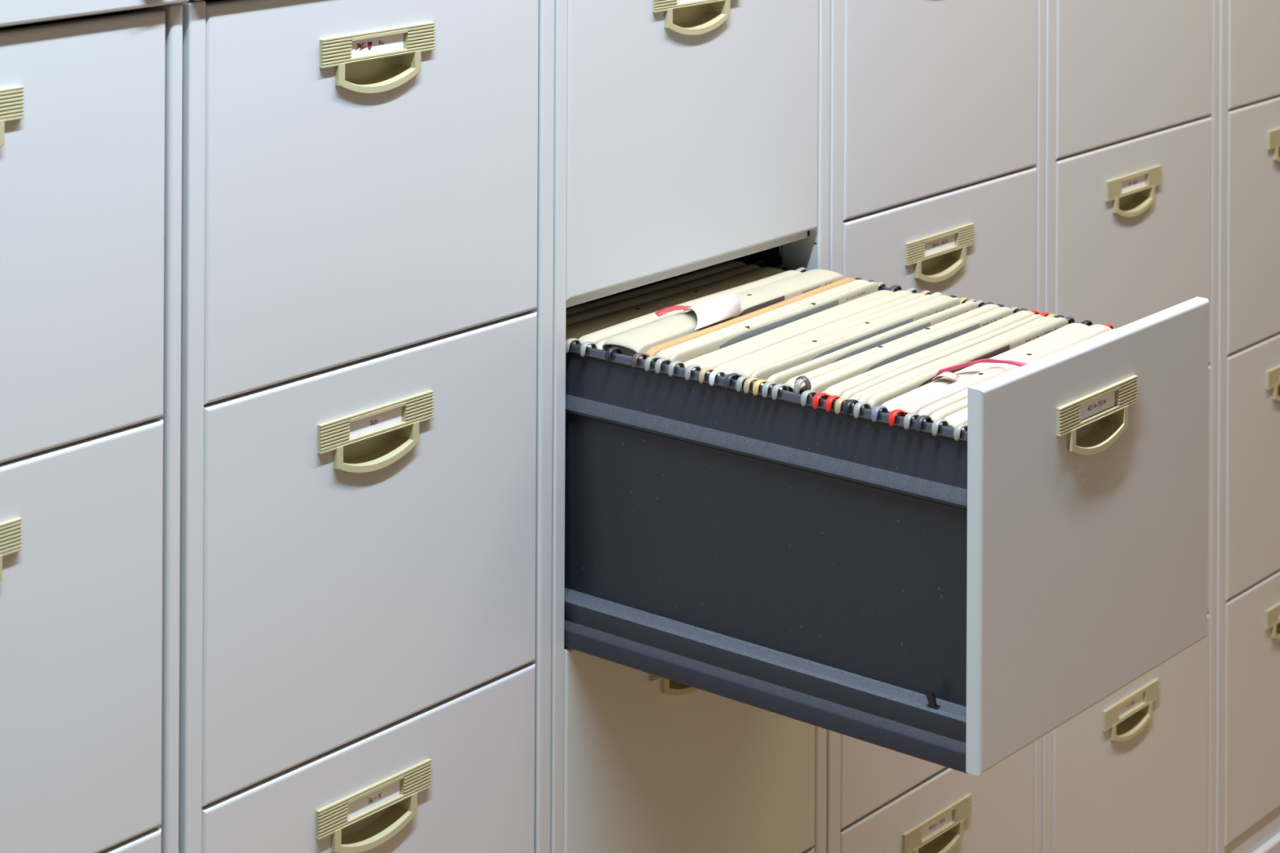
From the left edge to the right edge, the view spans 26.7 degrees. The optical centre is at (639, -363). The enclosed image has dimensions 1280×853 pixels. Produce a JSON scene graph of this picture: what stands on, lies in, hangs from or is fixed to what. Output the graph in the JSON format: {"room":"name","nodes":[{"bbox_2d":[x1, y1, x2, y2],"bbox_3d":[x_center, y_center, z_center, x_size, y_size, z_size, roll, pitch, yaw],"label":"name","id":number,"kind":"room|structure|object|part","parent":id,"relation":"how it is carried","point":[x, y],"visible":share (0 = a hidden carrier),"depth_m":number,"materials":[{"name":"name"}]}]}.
{"room":"file storage room","nodes":[
{"label":"file storage room","id":0,"kind":"room"},
{"bbox_3d":[0.859,1.594,1.718,3.540,0.050,7.400,0,0,39],"label":"floor","id":1,"kind":"structure","parent":0,"visible":0},
{"bbox_2d":[0,0,189,852],"bbox_3d":[-0.704,0.888,2.048,0.610,1.347,0.418,0,0,39],"label":"filing cabinet","id":2,"kind":"object","parent":1,"relation":"on","point":[91,91],"visible":1,"depth_m":1.96,"materials":[{"name":"grey metal"}]},
{"bbox_3d":[-0.484,0.646,1.860,0.022,0.050,0.129,0,0,39],"label":"handle","id":3,"kind":"part","parent":2,"relation":"part of","materials":[{"name":"beige plastic"}]},
{"bbox_3d":[-0.483,0.341,1.860,0.022,0.050,0.129,0,0,39],"label":"handle","id":4,"kind":"part","parent":2,"relation":"part of","materials":[{"name":"beige plastic"}]},
{"bbox_3d":[-0.480,0.739,1.868,0.016,0.313,0.380,0,0,39],"label":"drawer","id":5,"kind":"part","parent":2,"relation":"part of","materials":[{"name":"grey metal"}]},
{"bbox_3d":[-0.479,0.434,1.868,0.016,0.313,0.380,0,0,39],"label":"drawer","id":6,"kind":"part","parent":2,"relation":"part of","materials":[{"name":"grey metal"}]},
{"bbox_3d":[-0.482,1.043,1.868,0.016,0.313,0.380,0,0,39],"label":"drawer","id":7,"kind":"part","parent":2,"relation":"part of","materials":[{"name":"grey metal"}]},
{"bbox_2d":[178,0,554,852],"bbox_3d":[-0.437,0.889,2.377,0.610,1.347,0.422,0,0,39],"label":"filing cabinet","id":8,"kind":"object","parent":1,"relation":"on","point":[367,212],"visible":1,"depth_m":2.18,"materials":[{"name":"grey metal"}]},
{"bbox_3d":[-0.217,1.044,2.195,0.016,0.313,0.382,0,0,39],"label":"drawer","id":9,"kind":"part","parent":8,"relation":"part of","materials":[{"name":"grey metal"}]},
{"bbox_3d":[-0.215,0.740,2.195,0.016,0.313,0.382,0,0,39],"label":"drawer","id":10,"kind":"part","parent":8,"relation":"part of","materials":[{"name":"grey metal"}]},
{"bbox_3d":[-0.214,0.435,2.195,0.016,0.313,0.382,0,0,39],"label":"drawer","id":11,"kind":"part","parent":8,"relation":"part of","materials":[{"name":"grey metal"}]},
{"bbox_3d":[-0.221,0.952,2.187,0.022,0.050,0.129,0,0,39],"label":"handle","id":12,"kind":"part","parent":8,"relation":"part of","materials":[{"name":"beige plastic"}]},
{"bbox_3d":[-0.219,0.647,2.187,0.022,0.050,0.129,0,0,39],"label":"handle","id":13,"kind":"part","parent":8,"relation":"part of","materials":[{"name":"beige plastic"}]},
{"bbox_3d":[-0.218,0.343,2.187,0.022,0.050,0.129,0,0,39],"label":"handle","id":14,"kind":"part","parent":8,"relation":"part of","materials":[{"name":"beige plastic"}]},
{"bbox_2d":[550,0,1208,852],"bbox_3d":[-0.009,0.892,2.572,1.029,1.347,0.418,0,0,39],"label":"filing cabinet","id":15,"kind":"object","parent":1,"relation":"on","point":[740,580],"visible":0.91,"depth_m":2.32,"materials":[{"name":"grey metal"}]},
{"bbox_2d":[579,337,608,356],"bbox_3d":[0.061,0.743,2.511,0.013,0.246,0.366,0,0,38],"label":"folder","id":16,"kind":"object","parent":15,"relation":"in","point":[598,345],"visible":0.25,"depth_m":2.37,"materials":[{"name":"white plastic"}]},
{"bbox_2d":[565,256,749,315],"bbox_3d":[-0.007,0.742,2.566,0.019,0.246,0.366,0,0,39],"label":"folder","id":17,"kind":"object","parent":15,"relation":"in","point":[731,264],"visible":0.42,"depth_m":2.59,"materials":[{"name":"beige paper"}]},
{"bbox_2d":[565,259,764,325],"bbox_3d":[0.007,0.742,2.555,0.021,0.246,0.366,0,0,39],"label":"folder","id":18,"kind":"object","parent":15,"relation":"in","point":[630,302],"visible":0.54,"depth_m":2.56,"materials":[{"name":"beige paper"}]},
{"bbox_3d":[0.044,0.953,2.513,0.022,0.050,0.129,0,0,39],"label":"handle","id":19,"kind":"part","parent":15,"relation":"part of","materials":[{"name":"beige plastic"}]},
{"bbox_2d":[565,263,788,343],"bbox_3d":[0.029,0.742,2.537,0.034,0.246,0.366,0,0,39],"label":"folder","id":20,"kind":"object","parent":15,"relation":"in","point":[577,330],"visible":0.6,"depth_m":2.52,"materials":[{"name":"beige paper"}]},
{"bbox_2d":[565,266,807,353],"bbox_3d":[0.049,0.743,2.520,0.020,0.246,0.366,0,0,39],"label":"folder","id":21,"kind":"object","parent":15,"relation":"in","point":[595,337],"visible":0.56,"depth_m":2.47,"materials":[{"name":"beige paper"}]},
{"bbox_3d":[0.048,1.046,2.520,0.016,0.313,0.380,0,0,39],"label":"drawer","id":22,"kind":"part","parent":15,"relation":"part of","materials":[{"name":"grey metal"}]},
{"bbox_3d":[0.047,0.344,2.513,0.022,0.050,0.129,0,0,39],"label":"handle","id":23,"kind":"part","parent":15,"relation":"part of","materials":[{"name":"beige plastic"}]},
{"bbox_3d":[0.051,0.437,2.520,0.016,0.313,0.380,0,0,39],"label":"drawer","id":24,"kind":"part","parent":15,"relation":"part of","materials":[{"name":"grey metal"}]},
{"bbox_2d":[602,269,844,362],"bbox_3d":[0.081,0.736,2.495,0.060,0.260,0.366,0,0,39],"label":"folder","id":25,"kind":"object","parent":15,"relation":"in","point":[728,307],"visible":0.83,"depth_m":2.45,"materials":[{"name":"beige paper"}]},
{"bbox_2d":[631,277,862,368],"bbox_3d":[0.104,0.741,2.476,0.012,0.249,0.366,0,0,37],"label":"folder","id":26,"kind":"object","parent":15,"relation":"in","point":[654,350],"visible":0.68,"depth_m":2.44,"materials":[{"name":"beige paper"}]},
{"bbox_2d":[644,279,874,371],"bbox_3d":[0.115,0.741,2.467,0.017,0.249,0.366,0,0,37],"label":"folder","id":27,"kind":"object","parent":15,"relation":"in","point":[667,353],"visible":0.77,"depth_m":2.45,"materials":[{"name":"beige paper"}]},
{"bbox_3d":[0.042,0.628,2.300,0.572,0.008,0.004,0,0,39],"label":"hanging rail","id":28,"kind":"part","parent":15,"relation":"part of","materials":[{"name":"metal"}]},
{"bbox_2d":[654,281,886,373],"bbox_3d":[0.124,0.741,2.459,0.007,0.249,0.366,0,0,37],"label":"folder","id":29,"kind":"object","parent":15,"relation":"in","point":[722,341],"visible":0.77,"depth_m":2.44,"materials":[{"name":"beige paper"}]},
{"bbox_2d":[667,284,902,376],"bbox_3d":[0.136,0.743,2.450,0.020,0.246,0.366,0,0,37],"label":"folder","id":30,"kind":"object","parent":15,"relation":"in","point":[696,361],"visible":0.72,"depth_m":2.44,"materials":[{"name":"beige paper"}]},
{"bbox_2d":[684,287,917,380],"bbox_3d":[0.151,0.743,2.438,0.018,0.246,0.366,0,0,38],"label":"folder","id":31,"kind":"object","parent":15,"relation":"in","point":[775,339],"visible":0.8,"depth_m":2.41,"materials":[{"name":"beige paper"}]},
{"bbox_3d":[0.046,1.350,2.520,0.016,0.313,0.380,0,0,39],"label":"drawer","id":32,"kind":"part","parent":15,"relation":"part of","materials":[{"name":"grey metal"}]},
{"bbox_2d":[698,290,931,383],"bbox_3d":[0.163,0.743,2.428,0.014,0.246,0.366,0,0,38],"label":"folder","id":33,"kind":"object","parent":15,"relation":"in","point":[723,366],"visible":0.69,"depth_m":2.42,"materials":[{"name":"beige paper"}]},
{"bbox_2d":[708,292,942,386],"bbox_3d":[0.172,0.743,2.420,0.011,0.247,0.366,0,0,38],"label":"folder","id":34,"kind":"object","parent":15,"relation":"in","point":[731,369],"visible":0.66,"depth_m":2.40,"materials":[{"name":"beige paper"}]},
{"bbox_2d":[724,294,956,389],"bbox_3d":[0.184,0.742,2.411,0.019,0.248,0.366,0,0,38],"label":"folder","id":35,"kind":"object","parent":15,"relation":"in","point":[748,370],"visible":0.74,"depth_m":2.38,"materials":[{"name":"beige paper"}]},
{"bbox_2d":[735,297,968,391],"bbox_3d":[0.194,0.742,2.403,0.007,0.248,0.366,0,0,38],"label":"folder","id":36,"kind":"object","parent":15,"relation":"in","point":[765,373],"visible":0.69,"depth_m":2.39,"materials":[{"name":"beige paper"}]},
{"bbox_2d":[743,298,976,393],"bbox_3d":[0.201,0.743,2.397,0.007,0.246,0.366,0,0,38],"label":"folder","id":37,"kind":"object","parent":15,"relation":"in","point":[747,383],"visible":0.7,"depth_m":2.26,"materials":[{"name":"black plastic"}]},
{"bbox_2d":[752,300,985,395],"bbox_3d":[0.207,0.742,2.392,0.009,0.248,0.366,0,0,38],"label":"folder","id":38,"kind":"object","parent":15,"relation":"in","point":[782,377],"visible":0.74,"depth_m":2.38,"materials":[{"name":"beige paper"}]},
{"bbox_2d":[761,302,994,397],"bbox_3d":[0.216,0.743,2.385,0.008,0.246,0.366,0,0,39],"label":"folder","id":39,"kind":"object","parent":15,"relation":"in","point":[765,388],"visible":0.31,"depth_m":2.24,"materials":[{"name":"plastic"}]},
{"bbox_2d":[771,303,1004,399],"bbox_3d":[0.225,0.742,2.378,0.014,0.249,0.366,0,0,39],"label":"folder","id":40,"kind":"object","parent":15,"relation":"in","point":[788,385],"visible":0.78,"depth_m":2.35,"materials":[{"name":"beige paper"}]},
{"bbox_3d":[0.264,0.629,2.573,0.572,0.008,0.004,0,0,39],"label":"hanging rail","id":41,"kind":"part","parent":15,"relation":"part of","materials":[{"name":"metal"}]},
{"bbox_2d":[793,306,1019,395],"bbox_3d":[0.237,0.739,2.372,0.016,0.254,0.360,0,0,38],"label":"folder","id":42,"kind":"object","parent":15,"relation":"in","point":[820,384],"visible":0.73,"depth_m":2.35,"materials":[{"name":"beige paper"}]},
{"bbox_2d":[800,308,1027,406],"bbox_3d":[0.246,0.743,2.361,0.007,0.246,0.366,0,0,38],"label":"folder","id":43,"kind":"object","parent":15,"relation":"in","point":[804,395],"visible":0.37,"depth_m":2.22,"materials":[{"name":"black plastic"}]},
{"bbox_2d":[812,310,1039,408],"bbox_3d":[0.254,0.742,2.354,0.017,0.248,0.366,0,0,38],"label":"folder","id":44,"kind":"object","parent":15,"relation":"in","point":[837,389],"visible":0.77,"depth_m":2.33,"materials":[{"name":"beige paper"}]},
{"bbox_2d":[825,311,1048,412],"bbox_3d":[0.264,0.743,2.346,0.009,0.247,0.366,0,0,37],"label":"folder","id":45,"kind":"object","parent":15,"relation":"in","point":[849,393],"visible":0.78,"depth_m":2.32,"materials":[{"name":"beige paper"}]},
{"bbox_2d":[915,397,967,432],"bbox_3d":[0.335,0.744,2.289,0.012,0.246,0.366,0,0,39],"label":"folder","id":46,"kind":"object","parent":15,"relation":"in","point":[944,412],"visible":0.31,"depth_m":2.17,"materials":[{"name":"beige paper"}]},
{"bbox_2d":[834,313,1057,413],"bbox_3d":[0.271,0.743,2.341,0.008,0.246,0.366,0,0,37],"label":"folder","id":47,"kind":"object","parent":15,"relation":"in","point":[838,402],"visible":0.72,"depth_m":2.29,"materials":[{"name":"beige paper"}]},
{"bbox_2d":[931,407,967,435],"bbox_3d":[0.347,0.744,2.279,0.020,0.246,0.366,0,0,39],"label":"folder","id":48,"kind":"object","parent":15,"relation":"in","point":[959,417],"visible":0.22,"depth_m":2.15,"materials":[{"name":"beige paper"}]},
{"bbox_2d":[843,315,1064,416],"bbox_3d":[0.277,0.743,2.336,0.009,0.247,0.366,0,0,37],"label":"folder","id":49,"kind":"object","parent":15,"relation":"in","point":[865,397],"visible":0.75,"depth_m":2.29,"materials":[{"name":"beige paper"}]},
{"bbox_2d":[953,422,967,440],"bbox_3d":[0.362,0.744,2.267,0.020,0.246,0.366,0,0,39],"label":"folder","id":50,"kind":"object","parent":15,"relation":"in","point":[957,428],"visible":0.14,"depth_m":2.12,"materials":[{"name":"white plastic"}]},
{"bbox_2d":[853,316,1075,418],"bbox_3d":[0.284,0.742,2.330,0.010,0.248,0.366,0,0,37],"label":"folder","id":51,"kind":"object","parent":15,"relation":"in","point":[1014,341],"visible":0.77,"depth_m":2.33,"materials":[{"name":"beige paper"}]},
{"bbox_2d":[871,320,1092,422],"bbox_3d":[0.299,0.741,2.318,0.023,0.250,0.366,0,0,37],"label":"folder","id":52,"kind":"object","parent":15,"relation":"in","point":[948,378],"visible":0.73,"depth_m":2.29,"materials":[{"name":"beige paper"}]},
{"bbox_2d":[888,324,1113,426],"bbox_3d":[0.315,0.739,2.305,0.063,0.255,0.366,0,0,39],"label":"folder","id":53,"kind":"object","parent":15,"relation":"in","point":[914,406],"visible":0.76,"depth_m":2.28,"materials":[{"name":"beige paper"}]},
{"bbox_2d":[903,328,1114,429],"bbox_3d":[0.325,0.743,2.296,0.012,0.247,0.366,0,0,39],"label":"folder","id":54,"kind":"object","parent":15,"relation":"in","point":[928,411],"visible":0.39,"depth_m":2.19,"materials":[{"name":"beige paper"}]},
{"bbox_3d":[0.380,0.737,2.252,0.013,0.301,0.380,0,0,39],"label":"drawer","id":55,"kind":"part","parent":15,"relation":"part of","materials":[{"name":"grey metal"}]},
{"bbox_3d":[0.373,0.650,2.243,0.022,0.050,0.129,0,0,39],"label":"handle","id":56,"kind":"part","parent":15,"relation":"part of","materials":[{"name":"beige plastic"}]},
{"bbox_2d":[826,0,1045,852],"bbox_3d":[0.091,0.892,3.028,0.610,1.347,0.416,0,0,39],"label":"filing cabinet","id":57,"kind":"object","parent":1,"relation":"on","point":[937,135],"visible":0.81,"depth_m":2.83,"materials":[{"name":"grey metal"}]},
{"bbox_3d":[0.314,1.047,2.848,0.016,0.313,0.374,0,0,39],"label":"drawer","id":58,"kind":"part","parent":57,"relation":"part of","materials":[{"name":"grey metal"}]},
{"bbox_3d":[0.312,1.351,2.848,0.016,0.313,0.374,0,0,39],"label":"drawer","id":59,"kind":"part","parent":57,"relation":"part of","materials":[{"name":"grey metal"}]},
{"bbox_3d":[0.305,1.259,2.837,0.022,0.050,0.129,0,0,39],"label":"handle","id":60,"kind":"part","parent":57,"relation":"part of","materials":[{"name":"beige plastic"}]},
{"bbox_3d":[0.315,0.743,2.848,0.016,0.313,0.374,0,0,39],"label":"drawer","id":61,"kind":"part","parent":57,"relation":"part of","materials":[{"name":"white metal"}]},
{"bbox_3d":[0.308,0.650,2.837,0.022,0.050,0.129,0,0,39],"label":"handle","id":62,"kind":"part","parent":57,"relation":"part of","materials":[{"name":"beige plastic"}]},
{"bbox_3d":[0.317,0.438,2.848,0.016,0.313,0.374,0,0,39],"label":"drawer","id":63,"kind":"part","parent":57,"relation":"part of","materials":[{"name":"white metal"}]},
{"bbox_2d":[1041,0,1219,852],"bbox_3d":[0.354,0.893,3.352,0.610,1.347,0.416,0,0,39],"label":"filing cabinet","id":64,"kind":"object","parent":1,"relation":"on","point":[1131,104],"visible":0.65,"depth_m":3.17,"materials":[{"name":"grey metal"}]},
{"bbox_3d":[0.574,1.353,3.170,0.016,0.313,0.373,0,0,39],"label":"drawer","id":65,"kind":"part","parent":64,"relation":"part of","materials":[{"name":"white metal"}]},
{"bbox_3d":[0.567,1.260,3.159,0.022,0.050,0.129,0,0,39],"label":"handle","id":66,"kind":"part","parent":64,"relation":"part of","materials":[{"name":"beige plastic"}]},
{"bbox_3d":[0.577,0.744,3.170,0.016,0.313,0.373,0,0,39],"label":"drawer","id":67,"kind":"part","parent":64,"relation":"part of","materials":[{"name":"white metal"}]},
{"bbox_3d":[0.570,0.651,3.159,0.022,0.050,0.129,0,0,39],"label":"handle","id":68,"kind":"part","parent":64,"relation":"part of","materials":[{"name":"beige plastic"}]},
{"bbox_3d":[0.578,0.439,3.170,0.016,0.313,0.373,0,0,39],"label":"drawer","id":69,"kind":"part","parent":64,"relation":"part of","materials":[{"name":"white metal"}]},
{"bbox_3d":[0.575,1.048,3.170,0.016,0.313,0.373,0,0,39],"label":"drawer","id":70,"kind":"part","parent":64,"relation":"part of","materials":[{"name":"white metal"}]},
{"bbox_2d":[1215,0,1279,852],"bbox_3d":[0.617,0.895,3.676,0.610,1.347,0.417,0,0,39],"label":"filing cabinet","id":71,"kind":"object","parent":1,"relation":"on","point":[1247,731],"visible":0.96,"depth_m":3.39,"materials":[{"name":"grey metal"}]},
{"bbox_3d":[0.837,1.354,3.495,0.016,0.313,0.374,0,0,39],"label":"drawer","id":72,"kind":"part","parent":71,"relation":"part of","materials":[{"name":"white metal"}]},
{"bbox_3d":[0.839,1.050,3.495,0.016,0.313,0.374,0,0,39],"label":"drawer","id":73,"kind":"part","parent":71,"relation":"part of","materials":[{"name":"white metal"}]},
{"bbox_3d":[0.840,0.745,3.495,0.016,0.313,0.374,0,0,39],"label":"drawer","id":74,"kind":"part","parent":71,"relation":"part of","materials":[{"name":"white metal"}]},
{"bbox_3d":[0.842,0.441,3.495,0.016,0.313,0.374,0,0,39],"label":"drawer","id":75,"kind":"part","parent":71,"relation":"part of","materials":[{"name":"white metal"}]},
{"bbox_3d":[0.828,1.261,3.481,0.022,0.050,0.129,0,0,39],"label":"handle","id":76,"kind":"part","parent":71,"relation":"part of","materials":[{"name":"beige plastic"}]},
{"bbox_3d":[0.830,0.957,3.481,0.022,0.050,0.129,0,0,39],"label":"handle","id":77,"kind":"part","parent":71,"relation":"part of","materials":[{"name":"beige plastic"}]},
{"bbox_3d":[0.831,0.652,3.481,0.022,0.050,0.129,0,0,39],"label":"handle","id":78,"kind":"part","parent":71,"relation":"part of","materials":[{"name":"beige plastic"}]}
]}

